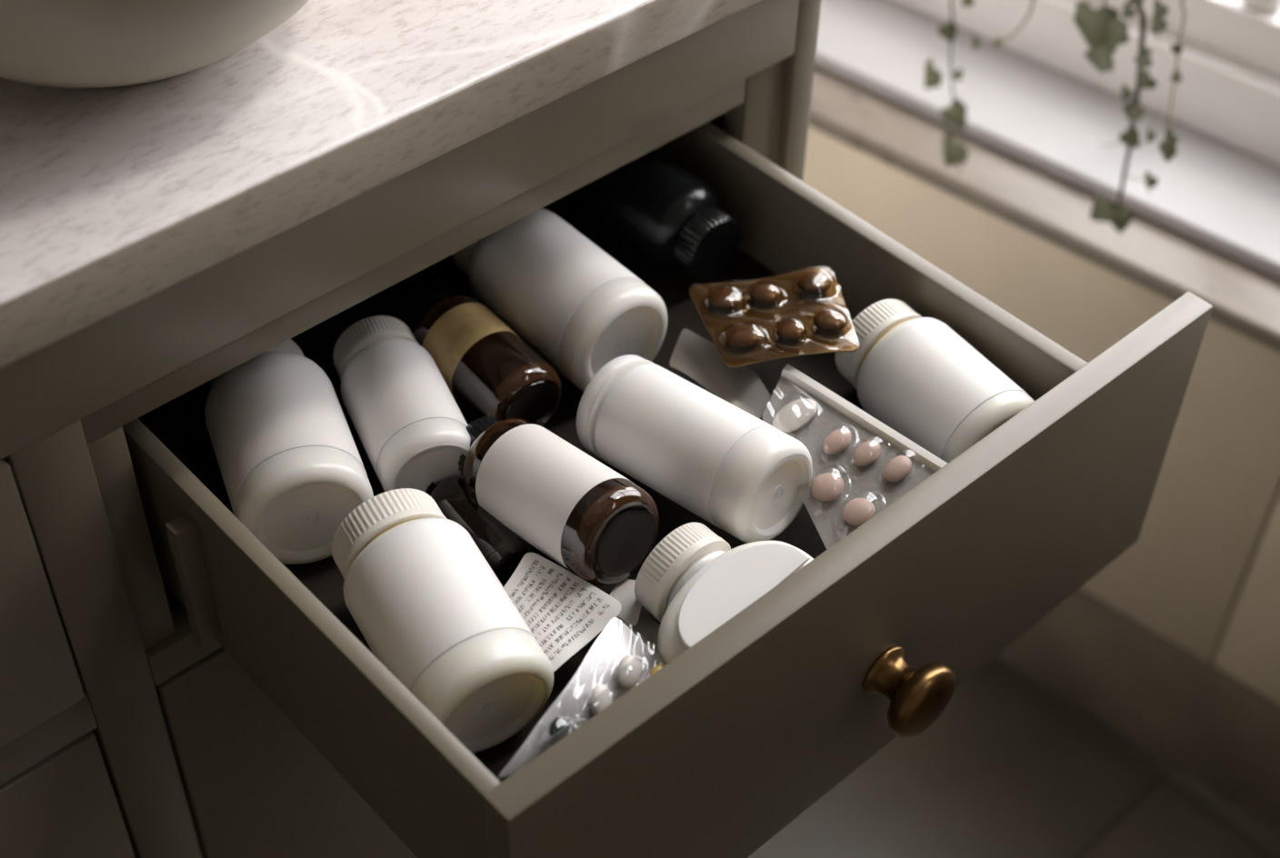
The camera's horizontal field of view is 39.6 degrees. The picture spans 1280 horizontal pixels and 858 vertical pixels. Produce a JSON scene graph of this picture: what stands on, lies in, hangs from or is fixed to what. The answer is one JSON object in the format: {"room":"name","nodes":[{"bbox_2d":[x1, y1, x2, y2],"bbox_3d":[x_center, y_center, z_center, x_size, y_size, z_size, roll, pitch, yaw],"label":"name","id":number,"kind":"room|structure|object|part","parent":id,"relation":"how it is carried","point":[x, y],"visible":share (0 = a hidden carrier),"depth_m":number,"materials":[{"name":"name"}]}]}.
{"room":"bathroom","nodes":[
{"label":"bathroom","id":0,"kind":"room"},
{"bbox_2d":[747,656,1279,857],"bbox_3d":[-0.013,1.226,0.651,4.278,0.060,4.038,-32,53,-29],"label":"floor","id":1,"kind":"structure","parent":0,"point":[1011,767],"depth_m":1.54,"materials":[{"name":"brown tile"}]},
{"bbox_2d":[0,0,1212,857],"bbox_3d":[-0.397,0.226,0.990,1.080,0.875,0.826,-32,53,-29],"label":"vanity cabinet","id":2,"kind":"object","parent":1,"relation":"on","point":[171,686],"depth_m":0.77,"materials":[{"name":"paint"}]},
{"bbox_3d":[-0.461,0.194,0.600,0.573,0.148,0.018,-32,53,-29],"label":"drawer","id":3,"kind":"part","parent":2,"relation":"part of","materials":[{"name":"paint"}]},
{"bbox_3d":[-0.465,0.255,0.663,0.575,0.024,0.018,-32,53,-29],"label":"rail","id":4,"kind":"part","parent":2,"relation":"part of","materials":[{"name":"paint"}]},
{"bbox_3d":[-0.469,0.462,0.866,0.570,0.550,0.016,-32,53,-29],"label":"door","id":5,"kind":"part","parent":2,"relation":"part of","materials":[{"name":"paint"}]},
{"bbox_3d":[-0.080,0.015,0.916,0.402,0.021,0.018,-32,53,-29],"label":"rail","id":6,"kind":"part","parent":2,"relation":"part of","materials":[{"name":"paint"}]},
{"bbox_3d":[-0.084,0.222,1.118,0.398,0.554,0.016,-32,53,-29],"label":"door","id":7,"kind":"part","parent":2,"relation":"part of","materials":[{"name":"paint"}]},
{"bbox_2d":[204,339,373,564],"bbox_3d":[-0.158,0.005,0.785,0.059,0.058,0.103,-15,47,-16],"label":"pill bottle","id":8,"kind":"object","parent":2,"relation":"in","point":[292,468],"visible":0.77,"depth_m":0.76,"materials":[{"name":"white plastic"}]},
{"bbox_3d":[-0.222,0.029,0.792,0.008,0.100,0.503,-32,53,-29],"label":"panel","id":9,"kind":"part","parent":2,"relation":"part of","materials":[{"name":"paint"}]},
{"bbox_2d":[0,0,760,368],"bbox_3d":[-0.578,-0.091,0.664,1.365,0.028,0.596,-32,53,-29],"label":"countertop","id":10,"kind":"structure","parent":2,"relation":"on","point":[112,198],"depth_m":0.69,"materials":[{"name":"stone"}]},
{"bbox_2d":[0,0,309,87],"bbox_3d":[-0.211,-0.203,0.699,0.215,0.096,0.215,-32,53,-29],"label":"bowl","id":11,"kind":"object","parent":10,"relation":"on","point":[50,43],"visible":1,"depth_m":0.63,"materials":[{"name":"white ceramic"}]},
{"bbox_3d":[-0.312,0.022,0.624,1.038,0.066,0.018,-32,53,-29],"label":"rail","id":12,"kind":"part","parent":2,"relation":"part of","materials":[{"name":"paint"}]},
{"bbox_2d":[332,315,470,492],"bbox_3d":[-0.108,-0.009,0.810,0.046,0.046,0.093,-16,47,-17],"label":"pill bottle","id":13,"kind":"object","parent":2,"relation":"in","point":[410,426],"visible":0.9,"depth_m":0.79,"materials":[{"name":"white plastic"}]},
{"bbox_3d":[-0.089,-0.088,0.803,0.373,0.019,0.012,-32,53,-29],"label":"bead rail","id":14,"kind":"part","parent":2,"relation":"part of","materials":[{"name":"paint"}]},
{"bbox_2d":[331,488,553,753],"bbox_3d":[-0.081,0.076,0.712,0.058,0.063,0.105,-21,49,-22],"label":"pill bottle","id":15,"kind":"object","parent":2,"relation":"in","point":[427,604],"visible":0.93,"depth_m":0.69,"materials":[{"name":"white plastic"}]},
{"bbox_2d":[425,477,531,583],"bbox_3d":[-0.074,0.040,0.778,0.024,0.024,0.068,-26,50,-26],"label":"bottle","id":16,"kind":"object","parent":2,"relation":"in","point":[503,549],"visible":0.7,"depth_m":0.76,"materials":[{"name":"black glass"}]},
{"bbox_2d":[402,287,561,427],"bbox_3d":[-0.077,-0.033,0.839,0.042,0.042,0.087,-29,52,-27],"label":"bottle","id":17,"kind":"object","parent":2,"relation":"in","point":[484,365],"visible":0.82,"depth_m":0.82,"materials":[{"name":"brown glass"}]},
{"bbox_3d":[-0.096,-0.058,0.862,0.332,0.056,0.506,-32,53,-29],"label":"drawer","id":18,"kind":"part","parent":2,"relation":"part of","materials":[{"name":"grey wood"}]},
{"bbox_2d":[458,416,659,585],"bbox_3d":[-0.039,0.026,0.762,0.046,0.058,0.105,-31,53,-29],"label":"bottle","id":19,"kind":"object","parent":2,"relation":"in","point":[582,514],"visible":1,"depth_m":0.74,"materials":[{"name":"brown glass"}]},
{"bbox_2d":[452,208,667,391],"bbox_3d":[-0.042,-0.068,0.863,0.059,0.058,0.110,-30,52,-28],"label":"pill bottle","id":20,"kind":"object","parent":2,"relation":"in","point":[578,308],"visible":0.71,"depth_m":0.83,"materials":[{"name":"white plastic"}]},
{"bbox_3d":[-0.037,0.072,0.725,0.045,0.008,0.050,-32,53,-29],"label":"printed strip","id":21,"kind":"part","parent":2,"relation":"part of","materials":[{"name":"white paper"}]},
{"bbox_2d":[498,617,666,778],"bbox_3d":[-0.021,0.110,0.675,0.036,0.035,0.095,25,49,22],"label":"blister pack","id":22,"kind":"object","parent":2,"relation":"in","point":[618,660],"visible":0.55,"depth_m":0.68,"materials":[{"name":"silver metal"}]},
{"bbox_2d":[610,579,641,626],"bbox_3d":[-0.007,0.071,0.737,0.016,0.003,0.022,9,45,7],"label":"paper slip","id":23,"kind":"object","parent":2,"relation":"in","point":[623,592],"visible":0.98,"depth_m":0.74,"materials":[{"name":"white paper"}]},
{"bbox_3d":[0.006,0.084,0.736,0.013,0.003,0.038,-32,53,-29],"label":"foil strip","id":24,"kind":"part","parent":2,"relation":"part of","materials":[{"name":"silver metal"}]},
{"bbox_2d":[574,149,740,279],"bbox_3d":[0.010,-0.114,0.918,0.048,0.048,0.088,-31,53,-29],"label":"bottle","id":25,"kind":"object","parent":2,"relation":"in","point":[655,205],"visible":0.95,"depth_m":0.90,"materials":[{"name":"black plastic"}]},
{"bbox_2d":[576,354,812,543],"bbox_3d":[0.024,0.008,0.782,0.105,0.060,0.050,34,53,29],"label":"pill bottle","id":26,"kind":"object","parent":2,"relation":"in","point":[729,467],"visible":1,"depth_m":0.76,"materials":[{"name":"white plastic"}]},
{"bbox_3d":[-0.116,-0.106,1.286,0.016,0.805,0.543,-32,53,-29],"label":"panel","id":27,"kind":"part","parent":2,"relation":"part of","materials":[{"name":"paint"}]},
{"bbox_3d":[0.035,-0.026,0.820,0.024,0.011,0.073,-28,52,-27],"label":"foil strip","id":28,"kind":"part","parent":2,"relation":"part of","materials":[{"name":"white plastic"}]},
{"bbox_2d":[634,522,813,664],"bbox_3d":[0.030,0.069,0.728,0.079,0.047,0.052,-33,54,-30],"label":"bottle","id":29,"kind":"object","parent":2,"relation":"in","point":[692,582],"visible":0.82,"depth_m":0.71,"materials":[{"name":"white plastic"}]},
{"bbox_2d":[689,267,859,367],"bbox_3d":[0.066,-0.054,0.816,0.072,0.019,0.070,-10,46,-11],"label":"blister pack","id":30,"kind":"object","parent":2,"relation":"in","point":[804,312],"visible":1,"depth_m":0.82,"materials":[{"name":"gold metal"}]},
{"bbox_3d":[0.103,0.094,0.780,0.420,0.163,0.015,-32,53,-29],"label":"panel","id":31,"kind":"part","parent":2,"relation":"part of","materials":[{"name":"paint"}]},
{"bbox_2d":[762,363,947,549],"bbox_3d":[0.080,0.014,0.772,0.068,0.027,0.090,-32,53,-29],"label":"blister pack","id":32,"kind":"object","parent":2,"relation":"in","point":[862,465],"visible":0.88,"depth_m":0.77,"materials":[{"name":"silver metal"}]},
{"bbox_3d":[0.027,-0.125,0.956,0.010,0.100,0.503,-32,53,-29],"label":"panel","id":33,"kind":"part","parent":2,"relation":"part of","materials":[{"name":"paint"}]},
{"bbox_3d":[0.117,0.113,0.774,0.037,0.037,0.031,-32,53,-29],"label":"knob","id":34,"kind":"part","parent":2,"relation":"part of","materials":[{"name":"gold metal"}]},
{"bbox_2d":[835,299,1034,463],"bbox_3d":[0.135,-0.017,0.818,0.055,0.055,0.092,-24,50,-24],"label":"pill bottle","id":35,"kind":"object","parent":2,"relation":"in","point":[910,372],"visible":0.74,"depth_m":0.80,"materials":[{"name":"white plastic"}]},
{"bbox_2d":[802,126,1279,829],"bbox_3d":[1.193,0.430,1.115,3.300,0.471,0.300,31,52,27],"label":"wall","id":36,"kind":"structure","parent":0,"point":[1174,645],"depth_m":1.42,"materials":[{"name":"beige paint"}]},
{"bbox_2d":[808,64,1279,352],"bbox_3d":[1.033,0.227,0.969,3.000,0.016,0.156,31,52,27],"label":"windowsill","id":37,"kind":"structure","parent":36,"relation":"on","point":[1245,298],"depth_m":1.34,"materials":[{"name":"paint"}]},
{"bbox_2d":[814,0,1279,278],"bbox_3d":[1.051,-0.617,0.331,2.780,2.083,0.250,31,52,27],"label":"window","id":38,"kind":"structure","parent":36,"relation":"in","point":[1035,97],"depth_m":1.39,"materials":[{"name":"paint"}]},
{"bbox_2d":[924,0,1034,172],"bbox_3d":[0.240,-0.508,1.023,0.087,0.880,0.011,32,52,27],"label":"trailing ivy","id":39,"kind":"object","parent":38,"relation":"hanging from","point":[955,154],"visible":1,"depth_m":1.29,"materials":[{"name":"green plant"}]},
{"bbox_3d":[0.227,-0.516,1.030,0.053,0.879,0.002,32,52,27],"label":"stem","id":40,"kind":"part","parent":39,"relation":"part of","materials":[{"name":"brown"}]},
{"bbox_3d":[0.263,-0.534,0.965,0.024,0.762,0.002,32,52,27],"label":"stem","id":41,"kind":"part","parent":39,"relation":"part of","materials":[{"name":"beige"}]},
{"bbox_3d":[0.456,-0.292,1.410,0.244,0.058,1.045,-32,53,-29],"label":"frame rail","id":42,"kind":"part","parent":38,"relation":"part of","materials":[{"name":"paint"}]},
{"bbox_2d":[1072,0,1185,233],"bbox_3d":[0.330,-0.459,0.966,0.098,0.867,0.012,31,52,27],"label":"trailing ivy","id":43,"kind":"object","parent":38,"relation":"hanging from","point":[1102,29],"visible":1,"depth_m":1.18,"materials":[{"name":"green plant"}]},
{"bbox_3d":[0.327,-0.464,0.963,0.009,0.856,0.048,-32,53,-29],"label":"stem","id":44,"kind":"part","parent":43,"relation":"part of","materials":[{"name":"brown"}]},
{"bbox_3d":[0.343,-0.171,1.227,0.022,0.014,0.001,31,52,27],"label":"stem","id":45,"kind":"part","parent":43,"relation":"part of","materials":[{"name":"beige"}]},
{"bbox_3d":[0.349,-0.479,0.934,0.040,0.791,0.002,32,52,27],"label":"stem","id":46,"kind":"part","parent":43,"relation":"part of","materials":[{"name":"beige"}]},
{"bbox_3d":[0.452,-0.323,1.372,0.940,0.040,0.055,31,52,27],"label":"sash rail","id":47,"kind":"part","parent":38,"relation":"part of","materials":[{"name":"paint"}]}
]}

